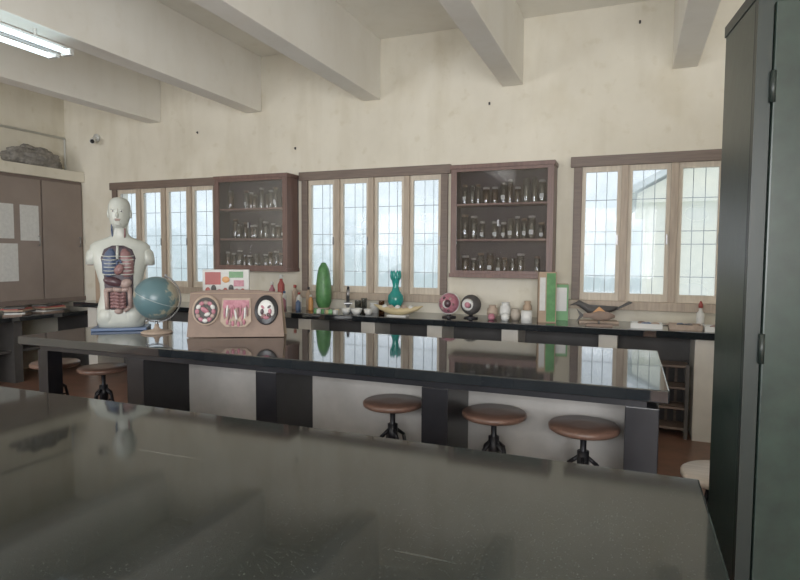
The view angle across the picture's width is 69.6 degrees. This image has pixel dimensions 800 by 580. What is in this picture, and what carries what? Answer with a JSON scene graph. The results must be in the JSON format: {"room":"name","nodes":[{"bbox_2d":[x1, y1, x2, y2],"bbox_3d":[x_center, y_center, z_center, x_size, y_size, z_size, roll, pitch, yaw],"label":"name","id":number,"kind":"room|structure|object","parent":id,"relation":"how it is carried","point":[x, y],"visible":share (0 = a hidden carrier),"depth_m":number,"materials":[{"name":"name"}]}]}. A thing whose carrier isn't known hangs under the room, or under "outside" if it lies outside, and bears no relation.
{"room":"science classroom","nodes":[
{"label":"science classroom","id":0,"kind":"room"},
{"bbox_2d":[0,82,68,368],"bbox_3d":[-6.301,-0.688,4.186,0.240,3.800,8.350,2,4,22],"label":"wall","id":1,"kind":"structure","parent":0,"point":[22,108],"depth_m":7.53,"materials":[{"name":"white paint"}]},
{"bbox_2d":[0,124,65,169],"bbox_3d":[-5.869,-1.678,4.816,0.030,0.485,6.742,2,4,22],"label":"cable conduit","id":2,"kind":"object","parent":1,"relation":"attached to","point":[1,125],"visible":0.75,"depth_m":7.63,"materials":[{"name":"white plastic"}]},
{"bbox_2d":[0,160,85,306],"bbox_3d":[-5.056,-0.648,6.493,0.356,1.740,3.146,2,4,22],"label":"upper cabinet","id":3,"kind":"object","parent":1,"relation":"attached to","point":[51,268],"visible":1,"depth_m":7.40,"materials":[{"name":"wood"}]},
{"bbox_2d":[0,203,13,238],"bbox_3d":[-4.777,-0.825,6.799,0.003,0.420,0.420,2,4,22],"label":"paper","id":4,"kind":"object","parent":3,"relation":"attached to","point":[6,209],"visible":1,"depth_m":6.92,"materials":[{"name":"white paper"}]},
{"bbox_2d":[0,243,18,281],"bbox_3d":[-4.772,-0.327,6.847,0.003,0.460,0.460,2,4,22],"label":"paper","id":5,"kind":"object","parent":3,"relation":"attached to","point":[9,267],"visible":1,"depth_m":6.95,"materials":[{"name":"white paper"}]},
{"bbox_2d":[20,204,38,240],"bbox_3d":[-4.624,-0.837,7.180,0.003,0.440,0.240,2,4,22],"label":"paper","id":6,"kind":"object","parent":3,"relation":"attached to","point":[29,214],"visible":1,"depth_m":7.17,"materials":[{"name":"white paper"}]},
{"bbox_2d":[0,143,62,168],"bbox_3d":[-4.678,-1.710,7.333,0.298,0.283,0.854,2,4,22],"label":"rock","id":7,"kind":"object","parent":3,"relation":"on","point":[24,153],"visible":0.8,"depth_m":7.21,"materials":[{"name":"grey stone"}]},
{"bbox_2d":[0,22,73,58],"bbox_3d":[-2.864,-1.852,3.912,0.250,0.143,1.250,2,4,22],"label":"fluorescent light fixture","id":8,"kind":"object","parent":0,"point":[55,50],"visible":1,"depth_m":4.26,"materials":[{"name":"white plastic"}]},
{"bbox_2d":[0,365,709,494],"bbox_3d":[-1.605,1.398,2.423,10.380,0.100,8.830,2,4,22],"label":"floor","id":9,"kind":"structure","parent":0,"point":[674,451],"depth_m":6.01,"materials":[{"name":"brown wood"}]},
{"bbox_2d":[0,306,88,382],"bbox_3d":[-4.859,0.700,6.492,0.797,0.770,3.147,2,4,22],"label":"countertop","id":10,"kind":"structure","parent":9,"relation":"on","point":[11,352],"depth_m":6.70,"materials":[{"name":"black stone"}]},
{"bbox_2d":[0,305,35,315],"bbox_3d":[-4.541,0.247,6.824,0.303,0.099,0.355,0,4,-13],"label":"books","id":11,"kind":"object","parent":10,"relation":"on","point":[8,310],"visible":1,"depth_m":6.71,"materials":[{"name":"paper"}]},
{"bbox_2d":[31,303,65,313],"bbox_3d":[-4.380,0.228,7.167,0.303,0.099,0.355,2,4,22],"label":"books","id":12,"kind":"object","parent":10,"relation":"on","point":[48,307],"visible":0.98,"depth_m":7.09,"materials":[{"name":"paper"}]},
{"bbox_2d":[29,358,80,394],"bbox_3d":[-2.754,0.892,4.608,0.356,0.642,0.356,0,3,-7],"label":"stool","id":13,"kind":"object","parent":9,"relation":"on","point":[66,362],"visible":0.06,"depth_m":4.57,"materials":[{"name":"brown wood"}]},
{"bbox_2d":[77,362,126,400],"bbox_3d":[-2.271,0.906,4.415,0.356,0.642,0.356,-2,4,-29],"label":"stool","id":14,"kind":"object","parent":9,"relation":"on","point":[103,369],"visible":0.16,"depth_m":4.38,"materials":[{"name":"brown wood"}]},
{"bbox_2d":[18,320,669,473],"bbox_3d":[-0.564,0.812,3.963,4.300,0.900,1.200,2,4,22],"label":"table","id":15,"kind":"object","parent":9,"relation":"on","point":[319,379],"visible":0.53,"depth_m":3.49,"materials":[{"name":"black stone"}]},
{"bbox_2d":[85,197,154,331],"bbox_3d":[-2.215,-0.209,4.552,0.502,1.046,0.294,-1,4,-16],"label":"model","id":16,"kind":"object","parent":15,"relation":"on","point":[120,260],"visible":0.99,"depth_m":4.47},
{"bbox_2d":[133,274,180,334],"bbox_3d":[-1.854,0.102,4.375,0.326,0.452,0.325,-3,5,-42],"label":"desk globe","id":17,"kind":"object","parent":15,"relation":"on","point":[153,297],"visible":1,"depth_m":4.27,"materials":[{"name":"blue plastic"}]},
{"bbox_2d":[202,269,249,290],"bbox_3d":[-1.400,0.075,4.641,0.360,0.480,0.057,0,3,-8],"label":"carton","id":18,"kind":"object","parent":15,"relation":"on","point":[213,279],"visible":0.47,"depth_m":4.61,"materials":[{"name":"paper"}]},
{"bbox_2d":[187,289,286,336],"bbox_3d":[-1.198,0.166,4.251,0.690,0.343,0.208,0,3,-5],"label":"display board","id":19,"kind":"object","parent":15,"relation":"on","point":[235,312],"visible":1,"depth_m":4.18,"materials":[{"name":"cardboard"}]},
{"bbox_2d":[0,386,729,579],"bbox_3d":[-1.358,0.936,1.807,4.190,0.900,1.200,2,4,22],"label":"table","id":20,"kind":"object","parent":9,"relation":"on","point":[91,489],"visible":1,"depth_m":1.37,"materials":[{"name":"black stone"}]},
{"bbox_2d":[363,394,421,439],"bbox_3d":[-0.045,0.977,3.440,0.356,0.642,0.356,2,4,22],"label":"stool","id":21,"kind":"object","parent":9,"relation":"on","point":[392,404],"visible":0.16,"depth_m":3.40,"materials":[{"name":"brown wood"}]},
{"bbox_2d":[73,300,714,442],"bbox_3d":[-0.097,0.696,5.947,8.350,0.900,0.617,2,4,22],"label":"countertop","id":22,"kind":"structure","parent":9,"relation":"on","point":[695,347],"depth_m":5.24,"materials":[{"name":"black stone"}]},
{"bbox_2d":[95,270,99,301],"bbox_3d":[-3.669,-0.102,7.312,0.260,0.487,0.264,2,4,22],"label":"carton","id":23,"kind":"object","parent":22,"relation":"on","point":[97,285],"visible":0.09,"depth_m":7.23,"materials":[{"name":"beige cardboard"}]},
{"bbox_2d":[269,274,286,309],"label":"plastic bottles","id":24,"kind":"object","parent":22,"relation":"on","point":[281,286],"depth_m":6.43,"materials":[{"name":"plastic"}]},
{"bbox_2d":[292,285,312,310],"label":"plastic bottles","id":25,"kind":"object","parent":22,"relation":"on","point":[296,301],"depth_m":6.31,"materials":[{"name":"plastic"}]},
{"bbox_2d":[316,262,331,309],"bbox_3d":[-0.841,-0.044,6.334,0.176,0.522,0.176,2,4,22],"label":"model","id":26,"kind":"object","parent":22,"relation":"on","point":[323,282],"visible":0.92,"depth_m":6.27},
{"bbox_2d":[314,308,338,313],"bbox_3d":[-0.768,0.218,5.991,0.307,0.040,0.144,2,4,22],"label":"blocks","id":27,"kind":"object","parent":22,"relation":"on","point":[318,310],"visible":1,"depth_m":5.94,"materials":[{"name":"green paint"}]},
{"bbox_2d":[344,286,351,311],"bbox_3d":[-0.558,0.092,6.163,0.110,0.274,0.150,0,3,-7],"label":"microscope","id":28,"kind":"object","parent":22,"relation":"on","point":[347,303],"visible":0.63,"depth_m":6.12,"materials":[{"name":"black paint"}]},
{"bbox_2d":[341,308,371,314],"bbox_3d":[-0.441,0.218,5.865,0.345,0.060,0.120,2,4,22],"label":"bowls","id":29,"kind":"object","parent":22,"relation":"on","point":[356,311],"visible":1,"depth_m":5.83,"materials":[{"name":"white ceramic"}]},
{"bbox_2d":[356,300,384,312],"bbox_3d":[-0.321,0.161,6.080,0.362,0.150,0.115,2,4,22],"label":"glass beaker","id":30,"kind":"object","parent":22,"relation":"on","point":[373,307],"visible":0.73,"depth_m":6.03,"materials":[{"name":"glass"}]},
{"bbox_2d":[387,270,403,306],"bbox_3d":[-0.045,0.021,5.932,0.170,0.450,0.170,2,4,22],"label":"model","id":31,"kind":"object","parent":22,"relation":"on","point":[395,297],"visible":0.92,"depth_m":5.88,"materials":[{"name":"teal paint"}]},
{"bbox_2d":[374,304,422,316],"bbox_3d":[-0.020,0.204,5.684,0.520,0.115,0.116,2,4,22],"label":"model","id":32,"kind":"object","parent":22,"relation":"on","point":[397,311],"visible":1,"depth_m":5.64},
{"bbox_2d":[439,293,459,317],"bbox_3d":[0.480,0.146,5.639,0.204,0.240,0.209,4,5,44],"label":"sphere","id":33,"kind":"object","parent":22,"relation":"on","point":[449,303],"visible":1,"depth_m":5.58,"materials":[{"name":"pink paint"}]},
{"bbox_2d":[461,295,480,318],"bbox_3d":[0.684,0.159,5.556,0.196,0.228,0.206,2,4,22],"label":"sphere","id":34,"kind":"object","parent":22,"relation":"on","point":[470,304],"visible":1,"depth_m":5.49,"materials":[{"name":"black paint"}]},
{"bbox_2d":[487,301,531,320],"bbox_3d":[1.021,0.192,5.431,0.430,0.180,0.245,2,4,22],"label":"pots","id":35,"kind":"object","parent":22,"relation":"on","point":[505,308],"visible":0.94,"depth_m":5.40,"materials":[{"name":"beige ceramic"}]},
{"bbox_2d":[521,310,531,322],"bbox_3d":[1.146,0.241,5.208,0.100,0.110,0.100,2,4,22],"label":"roll","id":36,"kind":"object","parent":22,"relation":"on","point":[526,315],"visible":1,"depth_m":5.17,"materials":[{"name":"white paper"}]},
{"bbox_2d":[537,272,556,322],"bbox_3d":[1.340,0.065,5.247,0.160,0.460,0.075,1,3,4],"label":"box","id":37,"kind":"object","parent":22,"relation":"on","point":[547,281],"visible":1,"depth_m":5.21,"materials":[{"name":"cardboard"}]},
{"bbox_2d":[556,283,568,320],"bbox_3d":[1.522,0.112,5.436,0.130,0.345,0.104,1,4,14],"label":"carton","id":38,"kind":"object","parent":22,"relation":"on","point":[562,288],"visible":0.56,"depth_m":5.39,"materials":[{"name":"green cardboard"}]},
{"bbox_2d":[577,307,614,326],"bbox_3d":[1.693,0.228,4.985,0.320,0.170,0.080,1,4,16],"label":"model","id":39,"kind":"object","parent":22,"relation":"on","point":[599,314],"visible":1,"depth_m":4.96},
{"bbox_2d":[571,300,631,323],"bbox_3d":[1.822,0.196,5.239,0.530,0.205,0.140,1,3,12],"label":"model","id":40,"kind":"object","parent":22,"relation":"on","point":[588,308],"visible":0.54,"depth_m":5.21},
{"bbox_2d":[631,321,714,331],"bbox_3d":[2.366,0.303,4.814,0.808,0.049,0.228,2,4,22],"label":"trays","id":41,"kind":"object","parent":22,"relation":"on","point":[634,324],"visible":0.8,"depth_m":4.79,"materials":[{"name":"white plastic"}]},
{"bbox_2d":[696,301,704,324],"bbox_3d":[2.624,0.201,5.023,0.066,0.210,0.066,2,4,22],"label":"dropper bottle","id":42,"kind":"object","parent":22,"relation":"on","point":[700,315],"visible":0.83,"depth_m":5.00,"materials":[{"name":"white plastic"}]},
{"bbox_2d":[462,403,526,453],"bbox_3d":[0.521,0.994,3.214,0.356,0.642,0.356,1,4,14],"label":"stool","id":43,"kind":"object","parent":9,"relation":"on","point":[493,415],"visible":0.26,"depth_m":3.17,"materials":[{"name":"brown wood"}]},
{"bbox_2d":[548,415,620,465],"bbox_3d":[0.945,1.011,2.981,0.356,0.642,0.356,-1,4,-25],"label":"stool","id":44,"kind":"object","parent":9,"relation":"on","point":[583,428],"visible":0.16,"depth_m":2.94,"materials":[{"name":"brown wood"}]},
{"bbox_2d":[658,360,689,439],"bbox_3d":[2.267,0.914,4.883,0.310,0.620,0.230,2,4,22],"label":"wooden rack","id":45,"kind":"object","parent":9,"relation":"on","point":[682,425],"visible":0.52,"depth_m":4.81,"materials":[{"name":"brown wood"}]},
{"bbox_2d":[680,460,709,507],"bbox_3d":[1.472,1.095,2.634,0.356,0.522,0.356,2,4,22],"label":"stool","id":46,"kind":"object","parent":9,"relation":"on","point":[697,469],"visible":0.05,"depth_m":2.65,"materials":[{"name":"wood"}]},
{"bbox_2d":[708,0,799,579],"bbox_3d":[1.634,0.202,1.955,0.928,2.382,0.426,1,4,15],"label":"tall cabinet","id":47,"kind":"object","parent":9,"relation":"on","point":[754,494],"visible":1,"depth_m":1.91,"materials":[{"name":"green metal"}]},
{"bbox_2d":[156,0,647,56],"bbox_3d":[-1.582,-2.505,2.190,10.380,0.120,8.830,2,4,22],"label":"ceiling","id":48,"kind":"structure","parent":0,"point":[386,19],"depth_m":5.49,"materials":[{"name":"paint"}]},
{"bbox_2d":[64,0,744,324],"bbox_3d":[0.003,-0.776,6.288,10.380,3.800,0.240,2,4,22],"label":"wall","id":49,"kind":"structure","parent":0,"point":[600,81],"depth_m":5.88,"materials":[{"name":"white paint"}]},
{"bbox_2d":[0,21,160,122],"bbox_3d":[-4.676,-2.222,3.447,0.200,0.630,8.350,2,4,22],"label":"ceiling beam","id":50,"kind":"structure","parent":49,"relation":"attached to","point":[82,78],"depth_m":6.28,"materials":[{"name":"paint"}]},
{"bbox_2d":[89,134,99,143],"bbox_3d":[-4.057,-2.000,7.618,0.110,0.164,0.238,0,3,-5],"label":"security camera","id":51,"kind":"object","parent":49,"relation":"attached to","point":[96,138],"visible":1,"depth_m":7.66,"materials":[{"name":"white plastic"}]},
{"bbox_2d":[0,0,260,112],"bbox_3d":[-3.265,-2.180,2.884,0.200,0.630,8.350,2,4,22],"label":"ceiling beam","id":52,"kind":"structure","parent":49,"relation":"attached to","point":[150,38],"depth_m":5.21,"materials":[{"name":"paint"}]},
{"bbox_2d":[109,177,215,293],"bbox_3d":[-3.006,-0.685,7.394,1.840,1.430,0.184,2,4,22],"label":"window","id":53,"kind":"structure","parent":49,"relation":"in","point":[191,186],"depth_m":7.32,"materials":[{"name":"brown wood"}]},
{"bbox_2d":[213,172,299,271],"bbox_3d":[-1.674,-0.770,6.688,1.010,1.100,0.259,2,4,22],"label":"display cabinet","id":54,"kind":"object","parent":49,"relation":"attached to","point":[285,214],"visible":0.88,"depth_m":6.74,"materials":[{"name":"brown wood"}]},
{"bbox_2d":[228,192,233,208],"label":"jars","id":55,"kind":"object","parent":54,"relation":"in","point":[230,194],"depth_m":6.80,"materials":[{"name":"clear glass"}]},
{"bbox_2d":[226,250,258,264],"label":"jars","id":56,"kind":"object","parent":54,"relation":"in","point":[239,262],"depth_m":6.78,"materials":[{"name":"clear glass"}]},
{"bbox_2d":[233,219,282,238],"label":"jars","id":57,"kind":"object","parent":54,"relation":"in","point":[276,233],"depth_m":6.71,"materials":[{"name":"clear glass"}]},
{"bbox_2d":[244,187,277,207],"label":"jars","id":58,"kind":"object","parent":54,"relation":"in","point":[253,203],"depth_m":6.64,"materials":[{"name":"clear glass"}]},
{"bbox_2d":[263,251,282,265],"label":"jars","id":59,"kind":"object","parent":54,"relation":"in","point":[269,262],"depth_m":6.64,"materials":[{"name":"clear glass"}]},
{"bbox_2d":[191,0,379,100],"bbox_3d":[-1.854,-2.138,2.320,0.200,0.630,8.350,2,4,22],"label":"ceiling beam","id":60,"kind":"structure","parent":49,"relation":"attached to","point":[321,36],"depth_m":4.96,"materials":[{"name":"paint"}]},
{"bbox_2d":[298,164,450,302],"bbox_3d":[-0.301,-0.605,6.314,1.840,1.430,0.184,2,4,22],"label":"window","id":61,"kind":"structure","parent":49,"relation":"in","point":[408,175],"depth_m":6.27,"materials":[{"name":"brown wood"}]},
{"bbox_2d":[438,0,523,86],"bbox_3d":[-0.443,-2.096,1.756,0.200,0.630,8.350,2,4,22],"label":"ceiling beam","id":62,"kind":"structure","parent":49,"relation":"attached to","point":[494,29],"depth_m":4.66,"materials":[{"name":"paint"}]},
{"bbox_2d":[449,160,558,278],"bbox_3d":[1.004,-0.670,5.620,1.010,1.100,0.259,2,4,22],"label":"display cabinet","id":63,"kind":"object","parent":49,"relation":"attached to","point":[523,174],"visible":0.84,"depth_m":5.67,"materials":[{"name":"brown wood"}]},
{"bbox_2d":[462,215,476,237],"label":"jars","id":64,"kind":"object","parent":63,"relation":"in","point":[465,226],"depth_m":5.72,"materials":[{"name":"clear glass"}]},
{"bbox_2d":[472,221,484,237],"label":"jars","id":65,"kind":"object","parent":63,"relation":"in","point":[481,222],"depth_m":5.72,"materials":[{"name":"clear glass"}]},
{"bbox_2d":[462,253,523,270],"label":"jars","id":66,"kind":"object","parent":63,"relation":"in","point":[490,258],"depth_m":5.65,"materials":[{"name":"clear glass"}]},
{"bbox_2d":[471,179,527,202],"label":"jars","id":67,"kind":"object","parent":63,"relation":"in","point":[486,190],"depth_m":5.61,"materials":[{"name":"clear glass"}]},
{"bbox_2d":[492,215,534,237],"label":"jars","id":68,"kind":"object","parent":63,"relation":"in","point":[531,232],"depth_m":5.56,"materials":[{"name":"clear glass"}]},
{"bbox_2d":[533,179,545,201],"label":"jars","id":69,"kind":"object","parent":63,"relation":"in","point":[542,180],"depth_m":5.43,"materials":[{"name":"clear glass"}]},
{"bbox_2d":[539,222,544,237],"label":"jars","id":70,"kind":"object","parent":63,"relation":"in","point":[540,223],"depth_m":5.48,"materials":[{"name":"clear glass"}]},
{"bbox_2d":[568,149,721,313],"bbox_3d":[2.472,-0.522,5.206,1.840,1.430,0.184,2,4,22],"label":"window","id":71,"kind":"structure","parent":49,"relation":"in","point":[674,162],"depth_m":5.28,"materials":[{"name":"brown wood"}]},
{"bbox_2d":[673,0,720,68],"bbox_3d":[0.969,-2.054,1.193,0.200,0.630,8.350,2,4,22],"label":"ceiling beam","id":72,"kind":"structure","parent":49,"relation":"attached to","point":[693,19],"depth_m":4.33,"materials":[{"name":"paint"}]},
{"label":"outside","id":73,"kind":"structure","parent":0,"visible":0},
{"bbox_2d":[632,167,718,295],"bbox_3d":[8.967,0.354,14.659,6.200,8.650,6.600,2,4,22],"label":"neighbouring building","id":74,"kind":"structure","parent":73,"point":[712,173],"depth_m":12.50,"materials":[{"name":"paint"}]}
]}

